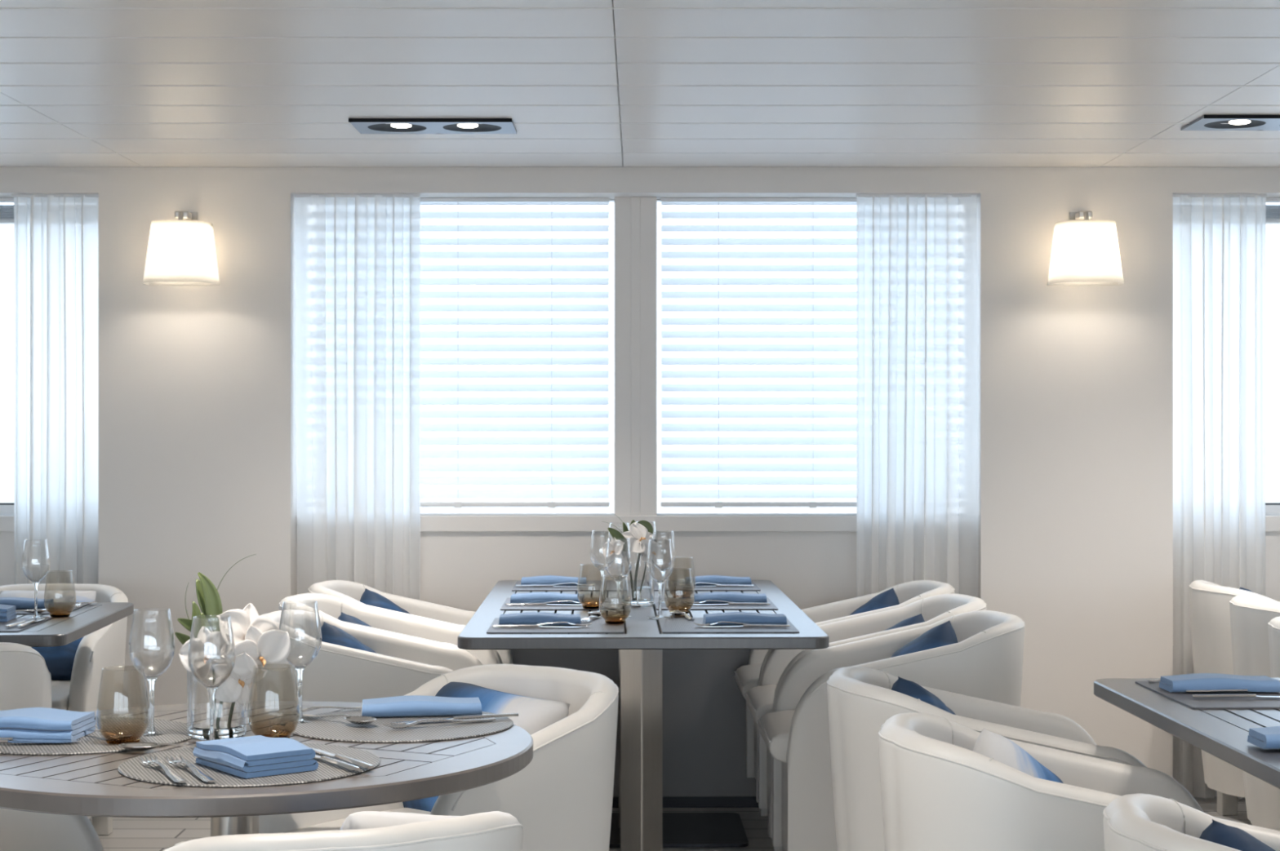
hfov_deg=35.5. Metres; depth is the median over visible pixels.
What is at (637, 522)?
bowl
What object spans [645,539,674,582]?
bowl
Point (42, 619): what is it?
knife
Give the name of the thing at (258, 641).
orchid spray
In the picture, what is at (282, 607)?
bowl
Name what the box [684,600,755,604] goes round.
fork
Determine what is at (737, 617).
napkin
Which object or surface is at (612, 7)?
trim
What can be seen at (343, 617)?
throw pillow
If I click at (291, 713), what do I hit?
fork
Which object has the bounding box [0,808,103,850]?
tub chair
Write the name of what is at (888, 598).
throw pillow
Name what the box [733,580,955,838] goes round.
tub chair
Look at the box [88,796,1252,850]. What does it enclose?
floor
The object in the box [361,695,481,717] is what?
napkin
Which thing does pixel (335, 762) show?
knife
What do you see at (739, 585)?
knife
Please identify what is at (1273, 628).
tub chair
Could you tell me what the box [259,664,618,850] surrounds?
tub chair
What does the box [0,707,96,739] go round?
napkin
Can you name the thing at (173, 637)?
bowl
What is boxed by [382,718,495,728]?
fork
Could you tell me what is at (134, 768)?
placemat
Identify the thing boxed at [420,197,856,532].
window
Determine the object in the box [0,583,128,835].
tub chair
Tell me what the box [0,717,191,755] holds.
placemat
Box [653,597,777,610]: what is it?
placemat
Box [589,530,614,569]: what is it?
bowl
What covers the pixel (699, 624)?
fork
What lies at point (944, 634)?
throw pillow
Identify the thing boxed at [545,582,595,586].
fork
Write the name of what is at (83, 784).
round table
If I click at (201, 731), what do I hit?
glass vase
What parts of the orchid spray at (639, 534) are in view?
stem, stem, stem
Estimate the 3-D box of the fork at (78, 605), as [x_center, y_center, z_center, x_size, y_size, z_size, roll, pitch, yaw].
[-1.535,0.489,5.520,0.025,0.011,0.200,0,0,3]
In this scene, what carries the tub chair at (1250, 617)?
on the floor
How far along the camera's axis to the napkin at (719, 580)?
6.22 m
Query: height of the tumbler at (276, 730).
0.119 m
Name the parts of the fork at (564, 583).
handle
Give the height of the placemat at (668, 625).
0.003 m
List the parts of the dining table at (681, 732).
post, panel, post, plate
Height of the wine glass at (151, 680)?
0.205 m
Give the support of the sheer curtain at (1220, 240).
hanging from the wall
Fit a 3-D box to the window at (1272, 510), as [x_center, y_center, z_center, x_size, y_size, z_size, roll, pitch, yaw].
[2.885,-0.207,6.742,2.269,1.120,0.116,0,0,0]
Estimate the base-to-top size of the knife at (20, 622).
0.006 m
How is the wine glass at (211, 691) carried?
on the placemat at (134, 768)
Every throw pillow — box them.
[0,591,96,680]
[316,622,377,653]
[337,612,372,627]
[340,811,459,830]
[360,588,410,614]
[402,682,569,812]
[848,588,899,616]
[884,613,924,631]
[890,621,958,657]
[891,676,955,715]
[972,728,1063,783]
[1199,819,1275,850]
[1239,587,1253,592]
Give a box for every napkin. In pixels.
[0,597,53,608]
[0,604,16,622]
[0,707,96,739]
[192,735,318,778]
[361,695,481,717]
[498,612,581,625]
[510,592,584,604]
[520,575,586,586]
[684,575,751,586]
[693,591,767,603]
[702,612,786,625]
[1159,673,1279,692]
[1247,726,1279,749]
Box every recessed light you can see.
[348,118,516,133]
[1180,115,1279,130]
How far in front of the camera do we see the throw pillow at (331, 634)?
5.21 m
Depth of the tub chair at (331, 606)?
5.92 m
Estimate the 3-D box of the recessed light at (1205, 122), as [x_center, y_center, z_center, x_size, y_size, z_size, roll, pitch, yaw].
[1.767,-0.847,5.583,0.452,0.010,0.239,0,0,0]
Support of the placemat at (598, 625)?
on the dining table at (681, 732)
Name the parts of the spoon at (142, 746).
handle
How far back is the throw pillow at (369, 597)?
6.24 m
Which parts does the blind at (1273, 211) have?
head rail, rail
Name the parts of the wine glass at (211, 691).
stem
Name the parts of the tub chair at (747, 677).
seat, leg, leg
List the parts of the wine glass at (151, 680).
stem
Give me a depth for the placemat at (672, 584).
6.14 m
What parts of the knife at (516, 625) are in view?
handle, blade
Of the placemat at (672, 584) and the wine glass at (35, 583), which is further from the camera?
the placemat at (672, 584)
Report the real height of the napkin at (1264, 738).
0.026 m
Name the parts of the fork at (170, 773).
handle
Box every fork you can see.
[67,601,97,608]
[84,729,101,735]
[140,755,186,782]
[165,755,215,782]
[274,706,361,715]
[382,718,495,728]
[511,622,591,626]
[536,600,580,604]
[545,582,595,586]
[580,615,601,622]
[676,582,741,586]
[679,611,694,619]
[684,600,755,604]
[693,621,751,626]
[1146,680,1159,681]
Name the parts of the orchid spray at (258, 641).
grass blade, stem, stem, stem, grass blade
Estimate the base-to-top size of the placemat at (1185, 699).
0.003 m
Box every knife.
[0,737,82,741]
[0,739,79,742]
[4,618,39,627]
[17,617,45,626]
[310,747,373,768]
[314,755,360,771]
[391,713,518,724]
[492,624,582,627]
[505,603,582,605]
[515,585,587,586]
[681,584,753,586]
[693,602,769,604]
[699,624,790,626]
[1185,688,1279,693]
[1191,693,1279,697]
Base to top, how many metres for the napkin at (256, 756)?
0.037 m
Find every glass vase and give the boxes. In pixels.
[186,644,245,740]
[621,551,653,607]
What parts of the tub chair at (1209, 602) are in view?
leg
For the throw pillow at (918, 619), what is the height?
0.290 m
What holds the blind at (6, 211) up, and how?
attached to the wall
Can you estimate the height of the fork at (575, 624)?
0.011 m
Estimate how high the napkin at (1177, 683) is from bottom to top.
0.026 m
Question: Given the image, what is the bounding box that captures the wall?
[0,161,1279,777]
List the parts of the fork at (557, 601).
handle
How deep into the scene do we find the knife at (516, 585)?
6.16 m
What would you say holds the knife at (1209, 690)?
on the placemat at (1185, 699)
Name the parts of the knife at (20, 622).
handle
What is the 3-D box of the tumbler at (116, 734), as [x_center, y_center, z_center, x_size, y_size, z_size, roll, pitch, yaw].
[-0.814,0.440,3.149,0.082,0.119,0.082,0,0,-24]
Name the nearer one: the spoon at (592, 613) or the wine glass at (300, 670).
the wine glass at (300, 670)
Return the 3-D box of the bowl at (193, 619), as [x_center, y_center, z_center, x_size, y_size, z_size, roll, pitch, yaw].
[-0.664,0.351,3.102,0.073,0.112,0.073,0,0,-14]
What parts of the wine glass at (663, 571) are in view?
stem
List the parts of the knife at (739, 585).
blade, handle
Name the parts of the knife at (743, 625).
blade, handle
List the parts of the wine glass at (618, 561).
stem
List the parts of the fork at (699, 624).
handle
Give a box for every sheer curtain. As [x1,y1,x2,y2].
[11,194,98,584]
[293,194,420,600]
[855,194,978,598]
[1173,194,1266,799]
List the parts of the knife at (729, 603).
blade, handle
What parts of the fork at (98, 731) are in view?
handle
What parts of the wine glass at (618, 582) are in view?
stem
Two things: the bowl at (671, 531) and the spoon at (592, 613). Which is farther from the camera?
the bowl at (671, 531)
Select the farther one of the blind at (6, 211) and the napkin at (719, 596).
the blind at (6, 211)
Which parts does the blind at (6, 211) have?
head rail, rail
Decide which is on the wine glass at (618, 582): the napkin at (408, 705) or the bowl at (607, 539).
the bowl at (607, 539)
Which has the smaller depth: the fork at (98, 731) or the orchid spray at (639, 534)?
the fork at (98, 731)
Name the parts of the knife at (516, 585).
handle, blade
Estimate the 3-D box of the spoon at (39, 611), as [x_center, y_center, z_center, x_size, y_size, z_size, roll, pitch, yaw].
[-1.649,0.488,5.231,0.202,0.013,0.043,0,0,-34]
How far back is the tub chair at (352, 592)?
6.42 m
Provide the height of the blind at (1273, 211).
0.088 m
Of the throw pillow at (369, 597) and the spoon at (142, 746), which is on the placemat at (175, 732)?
the spoon at (142, 746)
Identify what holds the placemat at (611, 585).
on the dining table at (681, 732)
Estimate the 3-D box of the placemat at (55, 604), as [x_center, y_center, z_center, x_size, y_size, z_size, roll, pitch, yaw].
[-1.720,0.498,5.470,0.366,0.003,0.332,0,0,-3]
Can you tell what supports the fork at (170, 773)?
on the placemat at (134, 768)
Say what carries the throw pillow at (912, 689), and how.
on the tub chair at (861, 700)
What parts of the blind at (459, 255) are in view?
ladder cord, head rail, rail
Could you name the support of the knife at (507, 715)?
on the placemat at (327, 728)
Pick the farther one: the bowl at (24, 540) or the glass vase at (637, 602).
the glass vase at (637, 602)
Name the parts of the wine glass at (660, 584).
stem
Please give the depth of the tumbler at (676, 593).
5.78 m
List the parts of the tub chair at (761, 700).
seat, leg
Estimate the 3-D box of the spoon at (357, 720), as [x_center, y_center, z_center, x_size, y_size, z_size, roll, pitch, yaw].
[-0.515,0.488,3.360,0.202,0.013,0.043,0,0,42]
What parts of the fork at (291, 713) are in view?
handle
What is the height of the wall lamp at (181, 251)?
0.245 m
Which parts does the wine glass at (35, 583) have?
stem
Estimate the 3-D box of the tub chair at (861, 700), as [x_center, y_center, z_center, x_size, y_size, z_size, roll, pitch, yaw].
[0.705,0.864,3.938,0.674,0.752,0.496,0,0,-2]
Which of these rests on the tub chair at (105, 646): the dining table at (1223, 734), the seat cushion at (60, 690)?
the seat cushion at (60, 690)
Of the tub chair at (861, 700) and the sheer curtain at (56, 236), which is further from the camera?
the sheer curtain at (56, 236)
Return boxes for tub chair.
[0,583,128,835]
[0,642,51,711]
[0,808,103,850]
[163,811,523,850]
[256,609,483,702]
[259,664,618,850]
[278,593,497,665]
[307,580,513,664]
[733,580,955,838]
[745,594,986,850]
[757,610,1024,850]
[826,666,1146,850]
[878,712,1246,850]
[1102,793,1279,850]
[1188,580,1279,826]
[1229,595,1279,831]
[1267,617,1279,678]
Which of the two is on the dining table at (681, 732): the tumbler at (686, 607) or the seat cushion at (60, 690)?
the tumbler at (686, 607)
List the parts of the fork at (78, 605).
handle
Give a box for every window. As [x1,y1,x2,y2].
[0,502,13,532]
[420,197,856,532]
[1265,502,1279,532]
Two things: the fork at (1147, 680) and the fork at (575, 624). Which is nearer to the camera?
the fork at (1147, 680)
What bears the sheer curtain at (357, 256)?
hanging from the wall
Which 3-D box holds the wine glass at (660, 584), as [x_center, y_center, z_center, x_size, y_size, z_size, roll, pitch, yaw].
[0.052,0.397,5.208,0.073,0.205,0.073,0,0,6]
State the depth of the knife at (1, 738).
3.14 m
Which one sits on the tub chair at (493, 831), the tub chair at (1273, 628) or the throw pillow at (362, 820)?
the throw pillow at (362, 820)
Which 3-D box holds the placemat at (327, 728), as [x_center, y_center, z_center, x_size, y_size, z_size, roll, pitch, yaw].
[-0.402,0.498,3.345,0.380,0.003,0.380,0,0,-23]
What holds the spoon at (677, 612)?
on the dining table at (681, 732)
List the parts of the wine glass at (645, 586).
stem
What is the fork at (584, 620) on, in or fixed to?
on the placemat at (598, 625)
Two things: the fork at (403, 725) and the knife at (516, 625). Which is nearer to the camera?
the fork at (403, 725)
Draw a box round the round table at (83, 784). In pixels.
[0,701,533,836]
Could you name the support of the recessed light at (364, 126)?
in the ceiling
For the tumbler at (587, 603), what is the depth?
5.44 m
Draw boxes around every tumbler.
[44,570,75,617]
[96,665,150,744]
[247,663,299,738]
[577,564,607,608]
[599,575,631,624]
[663,568,694,614]
[667,556,695,598]
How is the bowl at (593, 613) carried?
on the spoon at (592, 613)
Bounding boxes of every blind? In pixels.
[0,198,13,224]
[420,198,609,507]
[660,198,856,507]
[1266,198,1279,224]
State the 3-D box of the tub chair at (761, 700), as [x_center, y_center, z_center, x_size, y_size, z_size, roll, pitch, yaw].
[0.648,0.864,5.695,0.674,0.752,0.496,0,0,-1]
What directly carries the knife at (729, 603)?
on the placemat at (771, 606)
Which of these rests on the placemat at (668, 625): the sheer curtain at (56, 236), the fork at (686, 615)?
the fork at (686, 615)
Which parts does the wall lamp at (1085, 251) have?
arm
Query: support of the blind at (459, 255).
attached to the window at (635, 218)
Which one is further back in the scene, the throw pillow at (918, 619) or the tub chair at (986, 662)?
the throw pillow at (918, 619)
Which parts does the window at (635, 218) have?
sill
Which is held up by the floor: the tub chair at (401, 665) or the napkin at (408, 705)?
the tub chair at (401, 665)
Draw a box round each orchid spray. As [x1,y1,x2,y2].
[174,554,290,725]
[602,511,664,599]
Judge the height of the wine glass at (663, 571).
0.205 m
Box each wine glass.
[21,539,50,617]
[128,608,175,736]
[187,614,235,740]
[279,600,321,724]
[589,530,614,602]
[604,538,632,617]
[607,523,630,591]
[636,521,657,588]
[645,539,674,619]
[651,530,675,604]
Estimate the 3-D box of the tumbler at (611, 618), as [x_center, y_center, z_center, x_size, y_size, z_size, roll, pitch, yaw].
[-0.062,0.437,5.040,0.082,0.119,0.082,0,0,-21]
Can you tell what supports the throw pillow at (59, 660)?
on the tub chair at (105, 646)
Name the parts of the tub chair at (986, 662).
seat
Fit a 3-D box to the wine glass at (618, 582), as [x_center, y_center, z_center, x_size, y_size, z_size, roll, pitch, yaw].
[-0.057,0.397,5.252,0.073,0.205,0.073,0,0,-4]
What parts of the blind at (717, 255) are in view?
ladder cord, ladder cord, head rail, rail, ladder cord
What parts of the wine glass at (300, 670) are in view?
stem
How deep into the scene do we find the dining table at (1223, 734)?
3.41 m
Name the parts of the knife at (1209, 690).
handle, blade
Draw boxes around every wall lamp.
[142,210,219,285]
[1047,210,1124,285]
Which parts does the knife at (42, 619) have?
handle, blade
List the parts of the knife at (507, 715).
blade, handle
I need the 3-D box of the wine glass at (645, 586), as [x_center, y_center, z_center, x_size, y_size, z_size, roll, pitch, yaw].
[0.017,0.397,6.188,0.073,0.205,0.073,0,0,31]
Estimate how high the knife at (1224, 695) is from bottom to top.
0.006 m
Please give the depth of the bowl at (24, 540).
5.20 m
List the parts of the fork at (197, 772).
handle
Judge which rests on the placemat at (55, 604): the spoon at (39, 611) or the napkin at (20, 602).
the napkin at (20, 602)
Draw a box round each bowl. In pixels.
[21,539,50,582]
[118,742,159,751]
[128,608,175,678]
[187,614,235,688]
[279,600,321,667]
[344,715,376,724]
[587,610,605,616]
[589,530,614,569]
[604,538,632,580]
[607,523,630,558]
[636,521,657,556]
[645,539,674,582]
[651,530,675,570]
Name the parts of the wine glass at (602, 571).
stem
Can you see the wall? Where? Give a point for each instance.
(197, 384)
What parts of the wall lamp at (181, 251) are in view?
arm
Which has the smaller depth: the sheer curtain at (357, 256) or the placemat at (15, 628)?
the placemat at (15, 628)
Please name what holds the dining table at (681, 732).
on the floor
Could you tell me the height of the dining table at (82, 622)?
0.740 m
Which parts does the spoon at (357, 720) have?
handle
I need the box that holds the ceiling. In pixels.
[0,0,1279,167]
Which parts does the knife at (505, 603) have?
handle, blade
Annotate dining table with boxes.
[0,602,133,647]
[457,580,828,850]
[1093,678,1279,789]
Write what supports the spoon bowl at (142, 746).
on the spoon at (142, 746)
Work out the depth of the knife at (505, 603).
5.52 m
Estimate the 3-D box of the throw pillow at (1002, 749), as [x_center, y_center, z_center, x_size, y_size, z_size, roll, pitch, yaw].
[0.631,0.658,3.321,0.158,0.315,0.322,0,0,44]
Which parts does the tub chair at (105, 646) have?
leg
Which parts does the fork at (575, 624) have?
handle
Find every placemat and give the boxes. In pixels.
[0,617,50,632]
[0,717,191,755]
[16,602,89,614]
[118,742,380,787]
[291,709,513,742]
[486,617,624,634]
[500,597,622,610]
[511,581,621,591]
[648,581,760,591]
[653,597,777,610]
[658,617,799,633]
[1135,680,1279,709]
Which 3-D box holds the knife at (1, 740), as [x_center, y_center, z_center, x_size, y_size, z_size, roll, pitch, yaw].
[-0.988,0.491,3.118,0.223,0.006,0.019,0,0,-5]
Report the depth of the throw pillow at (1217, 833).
2.52 m
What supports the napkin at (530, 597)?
on the placemat at (611, 605)
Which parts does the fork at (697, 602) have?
handle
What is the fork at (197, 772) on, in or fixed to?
on the placemat at (134, 768)
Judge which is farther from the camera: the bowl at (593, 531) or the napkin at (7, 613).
the bowl at (593, 531)
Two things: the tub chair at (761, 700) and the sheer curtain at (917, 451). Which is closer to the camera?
the tub chair at (761, 700)
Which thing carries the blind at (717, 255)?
attached to the window at (635, 218)
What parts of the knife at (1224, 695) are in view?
blade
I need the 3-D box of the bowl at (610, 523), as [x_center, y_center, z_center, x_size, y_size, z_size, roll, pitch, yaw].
[-0.063,0.351,6.098,0.073,0.112,0.073,0,0,-20]
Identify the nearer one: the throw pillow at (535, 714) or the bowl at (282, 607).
the bowl at (282, 607)
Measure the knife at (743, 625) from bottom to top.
0.006 m
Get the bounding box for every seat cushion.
[51,680,70,711]
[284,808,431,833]
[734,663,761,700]
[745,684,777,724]
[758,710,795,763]
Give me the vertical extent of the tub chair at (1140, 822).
0.752 m
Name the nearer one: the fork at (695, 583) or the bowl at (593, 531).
the bowl at (593, 531)
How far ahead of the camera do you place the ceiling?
4.93 m
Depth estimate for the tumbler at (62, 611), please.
5.23 m
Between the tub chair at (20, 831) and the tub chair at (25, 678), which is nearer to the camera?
the tub chair at (20, 831)
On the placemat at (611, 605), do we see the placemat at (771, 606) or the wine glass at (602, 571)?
the wine glass at (602, 571)
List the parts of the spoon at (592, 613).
handle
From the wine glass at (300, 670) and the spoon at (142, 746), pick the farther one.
the wine glass at (300, 670)
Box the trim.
[0,0,1279,154]
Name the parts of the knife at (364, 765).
blade, handle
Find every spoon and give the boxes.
[15,608,46,613]
[118,742,195,751]
[294,714,376,724]
[587,609,623,616]
[669,609,684,616]
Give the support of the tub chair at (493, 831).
on the floor
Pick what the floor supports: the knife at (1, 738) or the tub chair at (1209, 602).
the tub chair at (1209, 602)
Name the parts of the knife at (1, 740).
handle, blade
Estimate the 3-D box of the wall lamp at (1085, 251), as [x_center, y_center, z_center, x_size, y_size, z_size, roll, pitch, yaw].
[1.438,-0.580,6.455,0.232,0.245,0.229,0,0,0]
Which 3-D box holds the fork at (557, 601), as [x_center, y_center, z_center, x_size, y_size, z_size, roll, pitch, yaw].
[-0.228,0.489,5.563,0.200,0.011,0.025,0,0,5]
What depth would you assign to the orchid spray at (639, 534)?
5.58 m
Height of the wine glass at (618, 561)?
0.205 m
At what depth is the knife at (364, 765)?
2.95 m
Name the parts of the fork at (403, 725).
handle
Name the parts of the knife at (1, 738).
handle, blade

